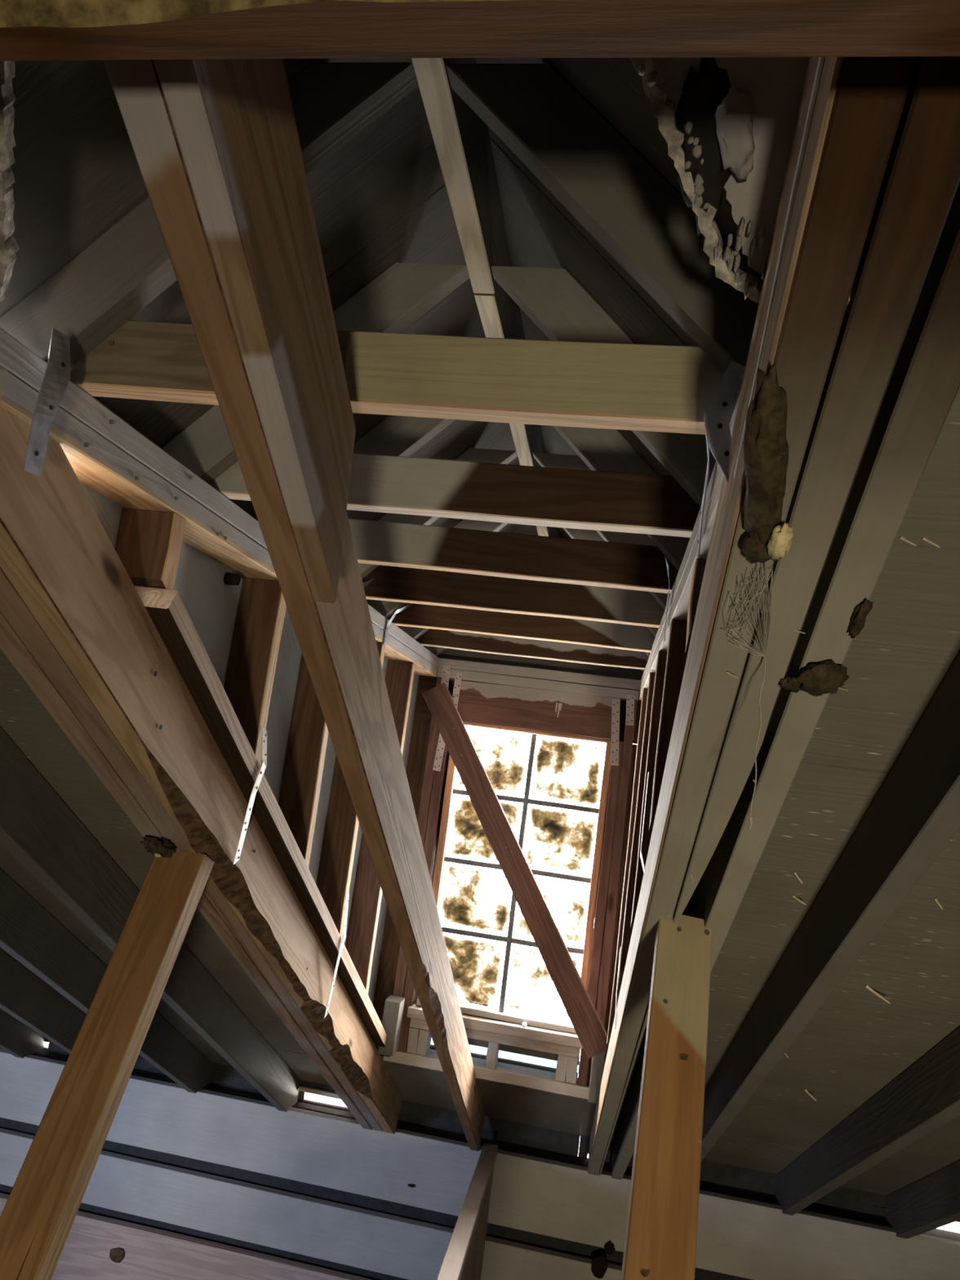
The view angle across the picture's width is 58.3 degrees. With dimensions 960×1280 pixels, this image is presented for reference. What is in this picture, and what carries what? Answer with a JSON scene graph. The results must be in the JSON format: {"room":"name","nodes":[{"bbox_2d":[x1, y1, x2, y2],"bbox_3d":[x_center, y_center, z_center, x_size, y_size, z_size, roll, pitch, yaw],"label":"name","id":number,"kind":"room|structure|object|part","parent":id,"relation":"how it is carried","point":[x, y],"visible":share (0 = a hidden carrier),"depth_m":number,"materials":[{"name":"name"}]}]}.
{"room":"damaged room","nodes":[
{"label":"damaged room","id":0,"kind":"room"},
{"bbox_2d":[0,327,439,1057],"bbox_3d":[-0.463,0.587,2.018,0.163,1.626,2.800,6,-8,9],"label":"wall","id":1,"kind":"structure","parent":0,"point":[200,566],"depth_m":1.73,"materials":[{"name":"beige wood"}]},
{"bbox_2d":[22,327,70,476],"bbox_3d":[-0.492,-0.272,0.986,0.014,0.171,0.037,6,-8,9],"label":"strap","id":2,"kind":"object","parent":1,"relation":"attached to","point":[56,378],"visible":1,"depth_m":0.98,"materials":[{"name":"metal"}]},
{"bbox_3d":[-0.559,-0.036,1.455,0.012,0.553,0.610,6,-8,9],"label":"sheathing panel","id":3,"kind":"part","parent":1,"relation":"part of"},
{"bbox_3d":[-0.449,-0.152,1.730,0.090,0.038,1.600,6,-8,9],"label":"plate","id":4,"kind":"part","parent":1,"relation":"part of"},
{"bbox_3d":[-0.457,-0.204,1.652,0.091,0.039,1.830,6,-8,9],"label":"plate","id":5,"kind":"part","parent":1,"relation":"part of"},
{"bbox_2d":[0,405,403,1133],"bbox_3d":[-0.551,0.306,1.616,0.137,2.792,4.536,6,-8,9],"label":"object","id":6,"kind":"structure","parent":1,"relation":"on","point":[75,626],"depth_m":1.37,"materials":[{"name":"beige wood"}]},
{"bbox_2d":[140,835,176,857],"bbox_3d":[-0.596,0.383,1.596,0.066,0.039,0.054,6,-8,9],"label":"nest","id":7,"kind":"object","parent":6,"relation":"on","point":[161,846],"visible":1,"depth_m":1.58,"materials":[{"name":"brown soil"}]},
{"bbox_2d":[0,0,959,61],"bbox_3d":[-0.038,-0.373,0.456,2.200,0.119,0.042,6,-8,9],"label":"overhead beam","id":8,"kind":"structure","parent":6,"relation":"attached to","point":[30,30],"depth_m":0.44,"materials":[{"name":"wood"}]},
{"bbox_2d":[0,62,417,366],"bbox_3d":[-0.358,-0.488,1.050,0.510,0.450,0.040,6,-8,9],"label":"rafter","id":9,"kind":"object","parent":1,"relation":"on","point":[127,267],"visible":0.63,"depth_m":1.04,"materials":[{"name":"wood"}]},
{"bbox_2d":[69,320,739,435],"bbox_3d":[-0.105,-0.316,1.024,0.890,0.091,0.043,6,-8,9],"label":"tie","id":10,"kind":"object","parent":9,"relation":"attached to","point":[653,388],"visible":0.66,"depth_m":0.99,"materials":[{"name":"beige wood"}]},
{"bbox_2d":[232,726,266,864],"bbox_3d":[-0.441,0.305,1.684,0.030,0.274,0.086,11,-9,-23],"label":"strap","id":11,"kind":"object","parent":1,"relation":"attached to","point":[264,758],"visible":1,"depth_m":1.68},
{"bbox_3d":[-0.434,0.732,2.244,0.091,0.040,2.480,6,-39,9],"label":"sole plate","id":12,"kind":"part","parent":1,"relation":"part of","materials":[{"name":"beige wood"}]},
{"bbox_3d":[-0.476,0.472,2.297,0.012,1.283,1.217,6,-8,9],"label":"sheathing panel","id":13,"kind":"part","parent":1,"relation":"part of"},
{"bbox_2d":[161,262,469,484],"bbox_3d":[-0.300,-0.422,1.448,0.512,0.449,0.040,6,-8,9],"label":"rafter","id":14,"kind":"object","parent":1,"relation":"on","point":[404,292],"visible":0.48,"depth_m":1.43,"materials":[{"name":"wood"}]},
{"bbox_2d":[324,891,348,1018],"bbox_3d":[-0.391,0.878,2.381,0.021,0.344,0.106,10,-9,-14],"label":"strap","id":15,"kind":"object","parent":1,"relation":"attached to","point":[347,894],"visible":1,"depth_m":2.38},
{"bbox_2d":[363,577,374,586],"bbox_3d":[-0.298,-0.108,2.245,0.018,0.150,0.098,0,-11,41],"label":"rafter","id":16,"kind":"object","parent":1,"relation":"attached to","point":[365,584],"visible":0.16,"depth_m":2.25,"materials":[{"name":"wood"}]},
{"bbox_3d":[-0.372,0.768,3.126,0.012,1.597,0.522,6,-8,9],"label":"sheathing panel","id":17,"kind":"part","parent":1,"relation":"part of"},
{"bbox_2d":[383,603,412,645],"bbox_3d":[-0.247,-0.050,2.597,0.018,0.150,0.098,0,-11,41],"label":"strap","id":18,"kind":"object","parent":1,"relation":"attached to","point":[408,606],"visible":0.98,"depth_m":2.58,"materials":[{"name":"metal"}]},
{"bbox_2d":[353,415,455,457],"bbox_3d":[-0.242,-0.356,1.846,0.511,0.450,0.040,6,-8,9],"label":"rafter","id":19,"kind":"object","parent":1,"relation":"on","point":[395,435],"visible":0.18,"depth_m":1.83,"materials":[{"name":"wood"}]},
{"bbox_2d":[348,518,678,593],"bbox_3d":[0.011,-0.183,1.820,0.890,0.091,0.041,6,-8,9],"label":"tie","id":20,"kind":"object","parent":19,"relation":"attached to","point":[632,566],"visible":0.73,"depth_m":1.79,"materials":[{"name":"wood"}]},
{"bbox_3d":[-0.273,0.050,2.942,0.090,0.038,0.876,6,-8,9],"label":"plate","id":21,"kind":"part","parent":1,"relation":"part of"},
{"bbox_3d":[-0.266,0.014,2.962,0.090,0.039,0.846,6,-8,9],"label":"plate","id":22,"kind":"part","parent":1,"relation":"part of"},
{"bbox_2d":[396,625,429,639],"bbox_3d":[-0.068,-0.157,3.040,0.513,0.448,0.040,6,-8,9],"label":"rafter","id":23,"kind":"object","parent":1,"relation":"on","point":[415,633],"visible":0.06,"depth_m":3.02,"materials":[{"name":"grey wood"}]},
{"bbox_2d":[473,225,560,537],"bbox_3d":[0.158,-0.502,2.477,0.039,0.141,2.002,6,-8,9],"label":"ridge beam","id":24,"kind":"structure","parent":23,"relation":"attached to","point":[500,317],"depth_m":1.68,"materials":[{"name":"grey pale timber"}]},
{"bbox_2d":[366,519,507,618],"bbox_3d":[-0.126,-0.223,2.641,0.511,0.449,0.040,6,-8,9],"label":"rafter","id":25,"kind":"object","parent":1,"relation":"on","point":[386,608],"visible":0.16,"depth_m":2.63,"materials":[{"name":"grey wood"}]},
{"bbox_2d":[387,603,655,652],"bbox_3d":[0.127,-0.051,2.616,0.890,0.090,0.041,6,-8,9],"label":"tie","id":26,"kind":"object","parent":25,"relation":"attached to","point":[581,632],"visible":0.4,"depth_m":2.59,"materials":[{"name":"brown wood"}]},
{"bbox_2d":[358,448,517,578],"bbox_3d":[-0.183,-0.289,2.244,0.511,0.450,0.040,6,-8,9],"label":"rafter","id":27,"kind":"object","parent":1,"relation":"on","point":[474,455],"visible":0.23,"depth_m":2.23,"materials":[{"name":"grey wood"}]},
{"bbox_2d":[361,564,664,627],"bbox_3d":[0.069,-0.117,2.218,0.890,0.091,0.041,6,-8,9],"label":"tie","id":28,"kind":"object","parent":27,"relation":"attached to","point":[390,584],"visible":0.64,"depth_m":2.20,"materials":[{"name":"brown wood"}]},
{"bbox_2d":[0,57,761,538],"bbox_3d":[0.037,-0.465,1.755,1.058,0.557,3.714,6,-8,9],"label":"roof","id":29,"kind":"structure","parent":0,"point":[380,200],"depth_m":1.23,"materials":[{"name":"grey wood"}]},
{"bbox_3d":[-0.380,-0.657,0.725,0.735,0.013,1.322,-38,-12,1],"label":"plywood panel","id":30,"kind":"part","parent":29,"relation":"part of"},
{"bbox_3d":[-0.199,-0.450,1.969,0.735,0.013,1.218,-38,-12,1],"label":"plywood panel","id":31,"kind":"part","parent":29,"relation":"part of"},
{"bbox_3d":[-0.036,-0.263,3.087,0.735,0.013,1.068,-38,-12,1],"label":"plywood panel","id":32,"kind":"part","parent":29,"relation":"part of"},
{"bbox_3d":[0.479,-0.213,2.973,0.013,0.735,1.128,-38,-12,1],"label":"plywood panel","id":33,"kind":"part","parent":29,"relation":"part of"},
{"bbox_3d":[0.311,-0.404,1.826,0.013,0.735,1.218,-38,-12,1],"label":"plywood panel","id":34,"kind":"part","parent":29,"relation":"part of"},
{"bbox_3d":[0.135,-0.606,0.611,0.013,0.735,1.262,-38,-12,1],"label":"plywood panel","id":35,"kind":"part","parent":29,"relation":"part of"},
{"bbox_2d":[0,57,959,1232],"bbox_3d":[-0.016,0.426,1.737,5.900,3.046,5.073,6,-8,9],"label":"ceiling","id":36,"kind":"structure","parent":0,"point":[733,130],"depth_m":1.57,"materials":[{"name":"grey wood"}]},
{"bbox_3d":[-1.204,-0.392,1.087,1.221,0.013,1.216,6,-39,9],"label":"plywood panel","id":37,"kind":"part","parent":36,"relation":"part of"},
{"bbox_2d":[0,1008,48,1058],"bbox_3d":[-2.159,0.228,1.996,0.042,2.947,4.790,6,-8,9],"label":"rafter","id":38,"kind":"object","parent":36,"relation":"attached to","point":[18,1039],"visible":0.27,"depth_m":3.75,"materials":[{"name":"wood"}]},
{"bbox_2d":[0,948,86,1053],"bbox_3d":[-1.756,0.271,1.931,0.042,2.945,4.791,6,-8,9],"label":"rafter","id":39,"kind":"object","parent":36,"relation":"attached to","point":[24,995],"visible":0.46,"depth_m":3.20,"materials":[{"name":"wood"}]},
{"bbox_2d":[0,867,213,1093],"bbox_3d":[-1.354,0.314,1.865,0.042,2.944,4.791,6,-8,9],"label":"rafter","id":40,"kind":"object","parent":36,"relation":"attached to","point":[29,933],"visible":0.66,"depth_m":2.67,"materials":[{"name":"wood"}]},
{"bbox_3d":[-1.136,0.393,2.018,1.221,0.013,1.216,6,-39,9],"label":"plywood panel","id":41,"kind":"part","parent":36,"relation":"part of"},
{"bbox_3d":[-1.068,1.178,2.950,1.221,0.013,1.216,6,-39,9],"label":"plywood panel","id":42,"kind":"part","parent":36,"relation":"part of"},
{"bbox_2d":[0,726,312,1111],"bbox_3d":[-0.951,0.357,1.799,0.042,2.946,4.791,6,-8,9],"label":"rafter","id":43,"kind":"object","parent":36,"relation":"attached to","point":[37,827],"visible":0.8,"depth_m":2.07,"materials":[{"name":"wood"}]},
{"bbox_3d":[-1.006,1.889,3.793,1.221,0.013,0.986,6,-39,9],"label":"plywood panel","id":44,"kind":"part","parent":36,"relation":"part of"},
{"bbox_2d":[103,59,484,1151],"bbox_3d":[-0.156,0.344,1.549,0.040,2.786,4.525,6,-8,9],"label":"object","id":45,"kind":"structure","parent":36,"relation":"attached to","point":[337,642],"depth_m":1.09,"materials":[{"name":"brown wood"}]},
{"bbox_2d":[153,58,355,603],"bbox_3d":[-0.213,-0.683,0.278,0.029,1.052,1.535,6,-8,9],"label":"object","id":46,"kind":"structure","parent":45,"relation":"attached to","point":[233,120],"depth_m":0.71,"materials":[{"name":"brown wood"}]},
{"bbox_3d":[0.066,1.943,3.545,0.966,0.013,1.176,6,-39,9],"label":"plywood panel","id":47,"kind":"part","parent":36,"relation":"part of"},
{"bbox_3d":[0.071,-0.883,0.118,0.454,0.012,1.752,6,-39,9],"label":"plywood panel","id":48,"kind":"part","parent":36,"relation":"part of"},
{"bbox_3d":[1.148,2.119,3.441,1.221,0.013,0.986,6,-39,9],"label":"plywood panel","id":49,"kind":"part","parent":36,"relation":"part of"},
{"bbox_3d":[1.087,1.408,2.598,1.221,0.013,1.216,6,-39,9],"label":"plywood panel","id":50,"kind":"part","parent":36,"relation":"part of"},
{"bbox_2d":[794,871,802,884],"bbox_3d":[0.567,0.423,1.532,0.017,0.019,0.004,6,-8,7],"label":"wood splinter","id":51,"kind":"object","parent":36,"relation":"attached to","point":[795,873],"visible":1,"depth_m":1.53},
{"bbox_2d":[792,895,805,905],"bbox_3d":[0.592,0.482,1.597,0.024,0.014,0.004,3,-10,29],"label":"wood splinter","id":52,"kind":"object","parent":36,"relation":"attached to","point":[793,896],"visible":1,"depth_m":1.60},
{"bbox_2d":[804,1088,816,1101],"bbox_3d":[0.957,1.317,2.493,0.034,0.026,0.006,3,-10,30],"label":"wood splinter","id":53,"kind":"object","parent":36,"relation":"attached to","point":[806,1090],"visible":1,"depth_m":2.49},
{"bbox_3d":[1.018,0.623,1.666,1.221,0.013,1.216,6,-39,9],"label":"plywood panel","id":54,"kind":"part","parent":36,"relation":"part of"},
{"bbox_2d":[701,652,959,1161],"bbox_3d":[0.628,0.526,1.541,0.042,2.944,4.792,6,-8,9],"label":"rafter","id":55,"kind":"object","parent":36,"relation":"attached to","point":[914,813],"visible":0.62,"depth_m":1.35,"materials":[{"name":"wood"}]},
{"bbox_2d":[775,1026,959,1215],"bbox_3d":[1.051,0.571,1.472,0.042,2.946,4.790,6,-8,9],"label":"rafter","id":56,"kind":"object","parent":36,"relation":"attached to","point":[925,1096],"visible":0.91,"depth_m":2.35,"materials":[{"name":"wood"}]},
{"bbox_2d":[865,984,890,1004],"bbox_3d":[0.854,0.761,1.850,0.054,0.033,0.006,7,-8,6],"label":"wood splinter","id":57,"kind":"object","parent":36,"relation":"hanging from","point":[866,985],"visible":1,"depth_m":1.85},
{"bbox_3d":[0.950,-0.162,0.735,1.221,0.013,1.216,6,-39,9],"label":"plywood panel","id":58,"kind":"part","parent":36,"relation":"part of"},
{"bbox_2d":[900,536,915,546],"bbox_3d":[0.460,-0.106,0.925,0.016,0.011,0.003,2,-10,32],"label":"wood splinter","id":59,"kind":"object","parent":36,"relation":"attached to","point":[901,537],"visible":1,"depth_m":0.93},
{"bbox_2d":[884,1160,959,1238],"bbox_3d":[1.452,0.615,1.406,0.042,2.945,4.791,6,-8,9],"label":"rafter","id":60,"kind":"object","parent":36,"relation":"attached to","point":[932,1202],"visible":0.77,"depth_m":2.99,"materials":[{"name":"wood"}]},
{"bbox_2d":[922,537,939,547],"bbox_3d":[0.482,-0.104,0.920,0.018,0.012,0.003,3,-9,26],"label":"wood splinter","id":61,"kind":"object","parent":36,"relation":"attached to","point":[923,538],"visible":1,"depth_m":0.92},
{"bbox_2d":[934,898,942,909],"bbox_3d":[0.804,0.462,1.510,0.015,0.017,0.004,4,-9,20],"label":"wood splinter","id":62,"kind":"object","parent":36,"relation":"attached to","point":[935,900],"visible":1,"depth_m":1.51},
{"bbox_3d":[2.382,2.251,3.240,1.286,0.013,0.986,6,-39,9],"label":"plywood panel","id":63,"kind":"part","parent":36,"relation":"part of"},
{"bbox_2d":[0,1037,959,1279],"bbox_3d":[0.046,2.494,3.472,5.900,1.047,0.159,6,-8,9],"label":"wall","id":64,"kind":"structure","parent":0,"point":[215,1182],"depth_m":3.54,"materials":[{"name":"grey wood"}]},
{"bbox_2d":[373,648,643,1099],"bbox_3d":[0.174,0.592,3.283,1.120,2.076,0.119,6,-8,9],"label":"window frame","id":65,"kind":"structure","parent":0,"point":[533,694],"depth_m":3.26,"materials":[{"name":"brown wood"}]},
{"bbox_2d":[423,645,447,656],"bbox_3d":[-0.010,-0.091,3.438,0.512,0.449,0.040,6,-8,9],"label":"rafter","id":66,"kind":"object","parent":65,"relation":"on","point":[437,651],"visible":0.02,"depth_m":3.42,"materials":[{"name":"grey wood"}]},
{"bbox_2d":[432,733,444,771],"bbox_3d":[-0.152,0.420,3.310,0.038,0.166,0.002,6,-8,9],"label":"strap","id":67,"kind":"object","parent":65,"relation":"attached to","point":[441,744],"visible":0.67,"depth_m":3.31,"materials":[{"name":"grey metal"}]},
{"bbox_2d":[440,665,450,688],"bbox_3d":[-0.141,0.209,3.343,0.035,0.223,0.002,6,-8,9],"label":"strap","id":68,"kind":"object","parent":65,"relation":"attached to","point":[446,669],"visible":0.37,"depth_m":3.35,"materials":[{"name":"grey metal"}]},
{"bbox_2d":[452,672,462,708],"bbox_3d":[-0.094,0.217,3.335,0.029,0.185,0.002,6,-8,9],"label":"strap","id":69,"kind":"object","parent":65,"relation":"attached to","point":[458,677],"visible":0.7,"depth_m":3.34,"materials":[{"name":"grey metal"}]},
{"bbox_3d":[0.039,1.565,3.130,0.780,0.040,0.100,6,-8,9],"label":"sole plate","id":70,"kind":"part","parent":65,"relation":"part of","materials":[{"name":"brown wood"}]},
{"bbox_3d":[0.056,1.443,3.155,0.624,0.040,0.086,6,-8,9],"label":"rough sill","id":71,"kind":"part","parent":65,"relation":"part of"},
{"bbox_2d":[407,722,611,1048],"bbox_3d":[0.133,0.885,3.233,0.653,1.097,0.124,6,-8,9],"label":"window","id":72,"kind":"structure","parent":65,"relation":"in","point":[476,979],"depth_m":3.24,"materials":[{"name":"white glass"}]},
{"bbox_3d":[-0.147,0.835,3.299,0.031,1.024,0.091,6,-8,9],"label":"frame","id":73,"kind":"part","parent":72,"relation":"part of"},
{"bbox_3d":[-0.050,1.231,3.214,0.273,0.246,0.003,6,-8,9],"label":"pane","id":74,"kind":"part","parent":72,"relation":"part of","materials":[{"name":"clear glass"}]},
{"bbox_3d":[-0.017,0.975,3.252,0.273,0.236,0.003,6,-8,9],"label":"pane","id":75,"kind":"part","parent":72,"relation":"part of","materials":[{"name":"clear glass"}]},
{"bbox_3d":[0.016,0.724,3.289,0.273,0.236,0.003,6,-8,9],"label":"pane","id":76,"kind":"part","parent":72,"relation":"part of","materials":[{"name":"clear glass"}]},
{"bbox_3d":[0.050,0.468,3.326,0.273,0.246,0.003,6,-8,9],"label":"pane","id":77,"kind":"part","parent":72,"relation":"part of","materials":[{"name":"clear glass"}]},
{"bbox_3d":[0.061,1.400,3.132,0.653,0.038,0.074,6,-8,9],"label":"sill","id":78,"kind":"part","parent":72,"relation":"part of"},
{"bbox_3d":[0.073,1.379,3.176,0.614,0.025,0.090,6,-8,9],"label":"frame","id":79,"kind":"part","parent":72,"relation":"part of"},
{"bbox_3d":[0.207,0.357,3.327,0.614,0.015,0.091,6,-8,9],"label":"frame","id":80,"kind":"part","parent":72,"relation":"part of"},
{"bbox_3d":[0.233,1.261,3.167,0.265,0.246,0.003,6,-8,9],"label":"pane","id":81,"kind":"part","parent":72,"relation":"part of","materials":[{"name":"clear glass"}]},
{"bbox_3d":[0.267,1.005,3.205,0.265,0.236,0.003,6,-8,9],"label":"pane","id":82,"kind":"part","parent":72,"relation":"part of","materials":[{"name":"clear glass"}]},
{"bbox_3d":[0.300,0.754,3.242,0.265,0.236,0.003,6,-8,9],"label":"pane","id":83,"kind":"part","parent":72,"relation":"part of","materials":[{"name":"clear glass"}]},
{"bbox_3d":[0.333,0.498,3.280,0.265,0.246,0.003,6,-8,9],"label":"pane","id":84,"kind":"part","parent":72,"relation":"part of","materials":[{"name":"clear glass"}]},
{"bbox_3d":[0.428,0.896,3.205,0.031,1.024,0.090,6,-8,9],"label":"frame","id":85,"kind":"part","parent":72,"relation":"part of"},
{"bbox_3d":[0.222,0.174,3.343,0.776,0.040,0.092,6,-8,9],"label":"plate","id":86,"kind":"part","parent":65,"relation":"part of","materials":[{"name":"grey wood"}]},
{"bbox_3d":[0.227,0.136,3.349,0.940,0.039,0.092,6,-8,9],"label":"plate","id":87,"kind":"part","parent":65,"relation":"part of","materials":[{"name":"grey wood"}]},
{"bbox_2d":[610,698,620,765],"bbox_3d":[0.507,0.345,3.227,0.050,0.250,0.002,6,-8,9],"label":"strap","id":88,"kind":"object","parent":65,"relation":"attached to","point":[615,702],"visible":1,"depth_m":3.23,"materials":[{"name":"grey metal"}]},
{"bbox_2d":[625,694,634,725],"bbox_3d":[0.563,0.263,3.232,0.038,0.117,0.002,6,-8,9],"label":"strap","id":89,"kind":"object","parent":65,"relation":"attached to","point":[629,698],"visible":1,"depth_m":3.23,"materials":[{"name":"grey metal"}]},
{"bbox_2d":[587,288,852,1110],"bbox_3d":[0.364,0.668,1.884,0.144,1.640,2.800,6,-8,9],"label":"wall","id":90,"kind":"structure","parent":0,"point":[660,683],"depth_m":1.96,"materials":[{"name":"brown wood"}]},
{"bbox_2d":[422,683,608,1058],"bbox_3d":[0.116,0.779,3.027,0.807,1.194,0.041,6,-8,9],"label":"diagonal brace","id":91,"kind":"object","parent":90,"relation":"attached to","point":[590,1031],"visible":0.98,"depth_m":3.00,"materials":[{"name":"brown wood"}]},
{"bbox_2d":[532,452,670,609],"bbox_3d":[0.360,-0.232,2.155,0.512,0.449,0.040,6,-8,9],"label":"rafter","id":92,"kind":"object","parent":90,"relation":"on","point":[544,460],"visible":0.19,"depth_m":2.16,"materials":[{"name":"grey wood"}]},
{"bbox_2d":[491,266,715,506],"bbox_3d":[0.243,-0.364,1.360,0.513,0.448,0.040,6,-8,9],"label":"rafter","id":93,"kind":"object","parent":90,"relation":"on","point":[560,307],"visible":0.49,"depth_m":1.38,"materials":[{"name":"wood"}]},
{"bbox_2d":[209,453,700,537],"bbox_3d":[-0.047,-0.249,1.422,0.890,0.091,0.041,6,-8,9],"label":"tie","id":94,"kind":"object","parent":93,"relation":"attached to","point":[543,496],"visible":0.65,"depth_m":1.39,"materials":[{"name":"brown wood"}]},
{"bbox_2d":[446,63,764,373],"bbox_3d":[0.185,-0.430,0.962,0.513,0.447,0.040,6,-8,9],"label":"rafter","id":95,"kind":"object","parent":90,"relation":"on","point":[644,223],"visible":0.67,"depth_m":0.96,"materials":[{"name":"wood"}]},
{"bbox_2d":[411,57,504,293],"bbox_3d":[-0.102,-0.799,0.687,0.041,0.143,1.652,6,-8,9],"label":"ridge beam","id":96,"kind":"structure","parent":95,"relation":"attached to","point":[461,139],"depth_m":1.22,"materials":[{"name":"grey pale timber"}]},
{"bbox_2d":[563,528,658,637],"bbox_3d":[0.417,-0.165,2.553,0.511,0.450,0.040,6,-8,9],"label":"rafter","id":97,"kind":"object","parent":90,"relation":"on","point":[580,534],"visible":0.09,"depth_m":2.57,"materials":[{"name":"grey wood"}]},
{"bbox_2d":[614,946,621,1029],"bbox_3d":[0.359,0.905,2.251,0.004,0.183,0.146,6,-8,8],"label":"strap","id":98,"kind":"object","parent":90,"relation":"attached to","point":[620,946],"visible":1,"depth_m":2.25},
{"bbox_2d":[552,426,689,570],"bbox_3d":[0.301,-0.298,1.757,0.511,0.450,0.040,6,-8,9],"label":"rafter","id":99,"kind":"object","parent":90,"relation":"on","point":[607,450],"visible":0.26,"depth_m":1.75,"materials":[{"name":"wood"}]},
{"bbox_2d":[640,771,648,872],"bbox_3d":[0.332,0.363,1.719,0.005,0.202,0.172,6,-8,7],"label":"strap","id":100,"kind":"object","parent":90,"relation":"attached to","point":[641,854],"visible":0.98,"depth_m":1.77,"materials":[{"name":"metal"}]},
{"bbox_3d":[0.587,0.105,2.823,0.091,0.039,0.846,6,-8,9],"label":"plate","id":101,"kind":"part","parent":90,"relation":"part of","materials":[{"name":"brown wood"}]},
{"bbox_3d":[0.580,0.141,2.803,0.090,0.038,0.876,6,-8,9],"label":"plate","id":102,"kind":"part","parent":90,"relation":"part of","materials":[{"name":"brown wood"}]},
{"bbox_3d":[0.392,0.702,1.966,0.092,0.040,2.850,6,-39,9],"label":"sole plate","id":103,"kind":"part","parent":90,"relation":"part of","materials":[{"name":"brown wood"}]},
{"bbox_2d":[663,556,670,640],"bbox_3d":[0.365,-0.076,1.683,0.011,0.141,0.159,5,-9,17],"label":"strap","id":104,"kind":"object","parent":90,"relation":"attached to","point":[667,563],"visible":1,"depth_m":1.69,"materials":[{"name":"metal"}]},
{"bbox_3d":[0.404,-0.061,1.590,0.090,0.038,1.600,6,-8,9],"label":"plate","id":105,"kind":"part","parent":90,"relation":"part of","materials":[{"name":"brown wood"}]},
{"bbox_2d":[696,435,709,558],"bbox_3d":[0.272,-0.182,1.048,0.011,0.141,0.159,5,-9,17],"label":"strap","id":106,"kind":"object","parent":90,"relation":"attached to","point":[706,479],"visible":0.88,"depth_m":1.07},
{"bbox_2d":[703,360,746,482],"bbox_3d":[0.252,-0.224,0.880,0.045,0.140,0.022,6,-8,9],"label":"strap","id":107,"kind":"object","parent":90,"relation":"attached to","point":[717,431],"visible":0.8,"depth_m":0.89,"materials":[{"name":"metal"}]},
{"bbox_3d":[0.396,-0.113,1.513,0.091,0.039,1.830,6,-8,9],"label":"plate","id":108,"kind":"part","parent":90,"relation":"part of","materials":[{"name":"brown wood"}]},
{"bbox_2d":[586,56,959,1175],"bbox_3d":[0.333,0.399,1.473,0.096,2.792,4.536,6,-8,9],"label":"wooden beam","id":109,"kind":"structure","parent":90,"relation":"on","point":[879,178],"depth_m":0.67,"materials":[{"name":"wood"}]},
{"bbox_2d":[720,562,773,829],"bbox_3d":[0.258,0.057,0.839,0.053,0.250,0.116,6,-8,9],"label":"cobweb","id":110,"kind":"object","parent":109,"relation":"hanging from","point":[763,645],"visible":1,"depth_m":0.85},
{"bbox_2d":[740,360,788,563],"bbox_3d":[0.240,-0.139,0.721,0.039,0.116,0.180,5,-9,19],"label":"nest","id":111,"kind":"object","parent":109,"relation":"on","point":[765,444],"visible":0.93,"depth_m":0.70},
{"bbox_2d":[766,522,794,562],"bbox_3d":[0.263,-0.086,0.755,0.021,0.026,0.045,6,-8,9],"label":"lump","id":112,"kind":"object","parent":111,"relation":"in","point":[780,540],"visible":1,"depth_m":0.75,"materials":[{"name":"beige"}]},
{"bbox_3d":[0.208,-0.527,0.383,0.005,0.617,0.962,6,-8,9],"label":"flashing strip","id":113,"kind":"part","parent":109,"relation":"part of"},
{"bbox_2d":[611,182,959,1179],"bbox_3d":[0.416,0.503,1.575,0.043,2.943,4.792,6,-8,9],"label":"rafter","id":114,"kind":"object","parent":90,"relation":"on","point":[922,388],"visible":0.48,"depth_m":0.79,"materials":[{"name":"wood"}]},
{"bbox_2d":[777,660,849,696],"bbox_3d":[0.353,0.041,0.910,0.066,0.034,0.053,6,-8,9],"label":"nest","id":115,"kind":"object","parent":114,"relation":"on","point":[819,678],"visible":1,"depth_m":0.90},
{"bbox_2d":[848,599,873,639],"bbox_3d":[0.367,-0.020,0.837,0.014,0.033,0.055,6,-8,9],"label":"nest","id":116,"kind":"object","parent":114,"relation":"on","point":[860,611],"visible":1,"depth_m":0.83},
{"bbox_3d":[0.479,-0.129,2.955,0.089,0.636,0.041,-38,-12,1],"label":"rafter","id":117,"kind":"object","parent":90,"relation":"on","visible":0},
{"bbox_2d":[416,628,648,669],"bbox_3d":[0.185,0.016,3.014,0.890,0.090,0.041,6,-8,9],"label":"tie","id":118,"kind":"object","parent":117,"relation":"attached to","point":[477,642],"visible":0.48,"depth_m":2.99,"materials":[{"name":"brown wood"}]},
{"bbox_3d":[-0.498,2.480,0.135,5.903,0.048,6.730,6,-8,9],"label":"floor","id":119,"kind":"structure","parent":0,"visible":0},
{"bbox_2d":[0,851,214,1279],"bbox_3d":[-0.837,1.416,1.064,0.104,2.240,0.969,5,-9,18],"label":"support post","id":120,"kind":"object","parent":119,"relation":"on","point":[37,1216],"visible":0.99,"depth_m":1.44,"materials":[{"name":"orange wood"}]},
{"bbox_2d":[436,1142,497,1279],"bbox_3d":[-0.241,2.250,1.873,0.061,0.973,3.122,6,-8,9],"label":"support post","id":121,"kind":"object","parent":119,"relation":"on","point":[463,1260],"depth_m":2.98,"materials":[{"name":"brown wood"}]},
{"bbox_3d":[-0.244,2.269,1.871,0.053,0.934,3.122,6,-8,9],"label":"panel","id":122,"kind":"part","parent":121,"relation":"part of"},
{"bbox_2d":[621,914,712,1279],"bbox_3d":[0.020,1.434,0.497,0.094,2.263,1.748,5,-9,14],"label":"support post","id":123,"kind":"object","parent":119,"relation":"on","point":[661,1233],"visible":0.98,"depth_m":1.25,"materials":[{"name":"orange wood"}]}
]}

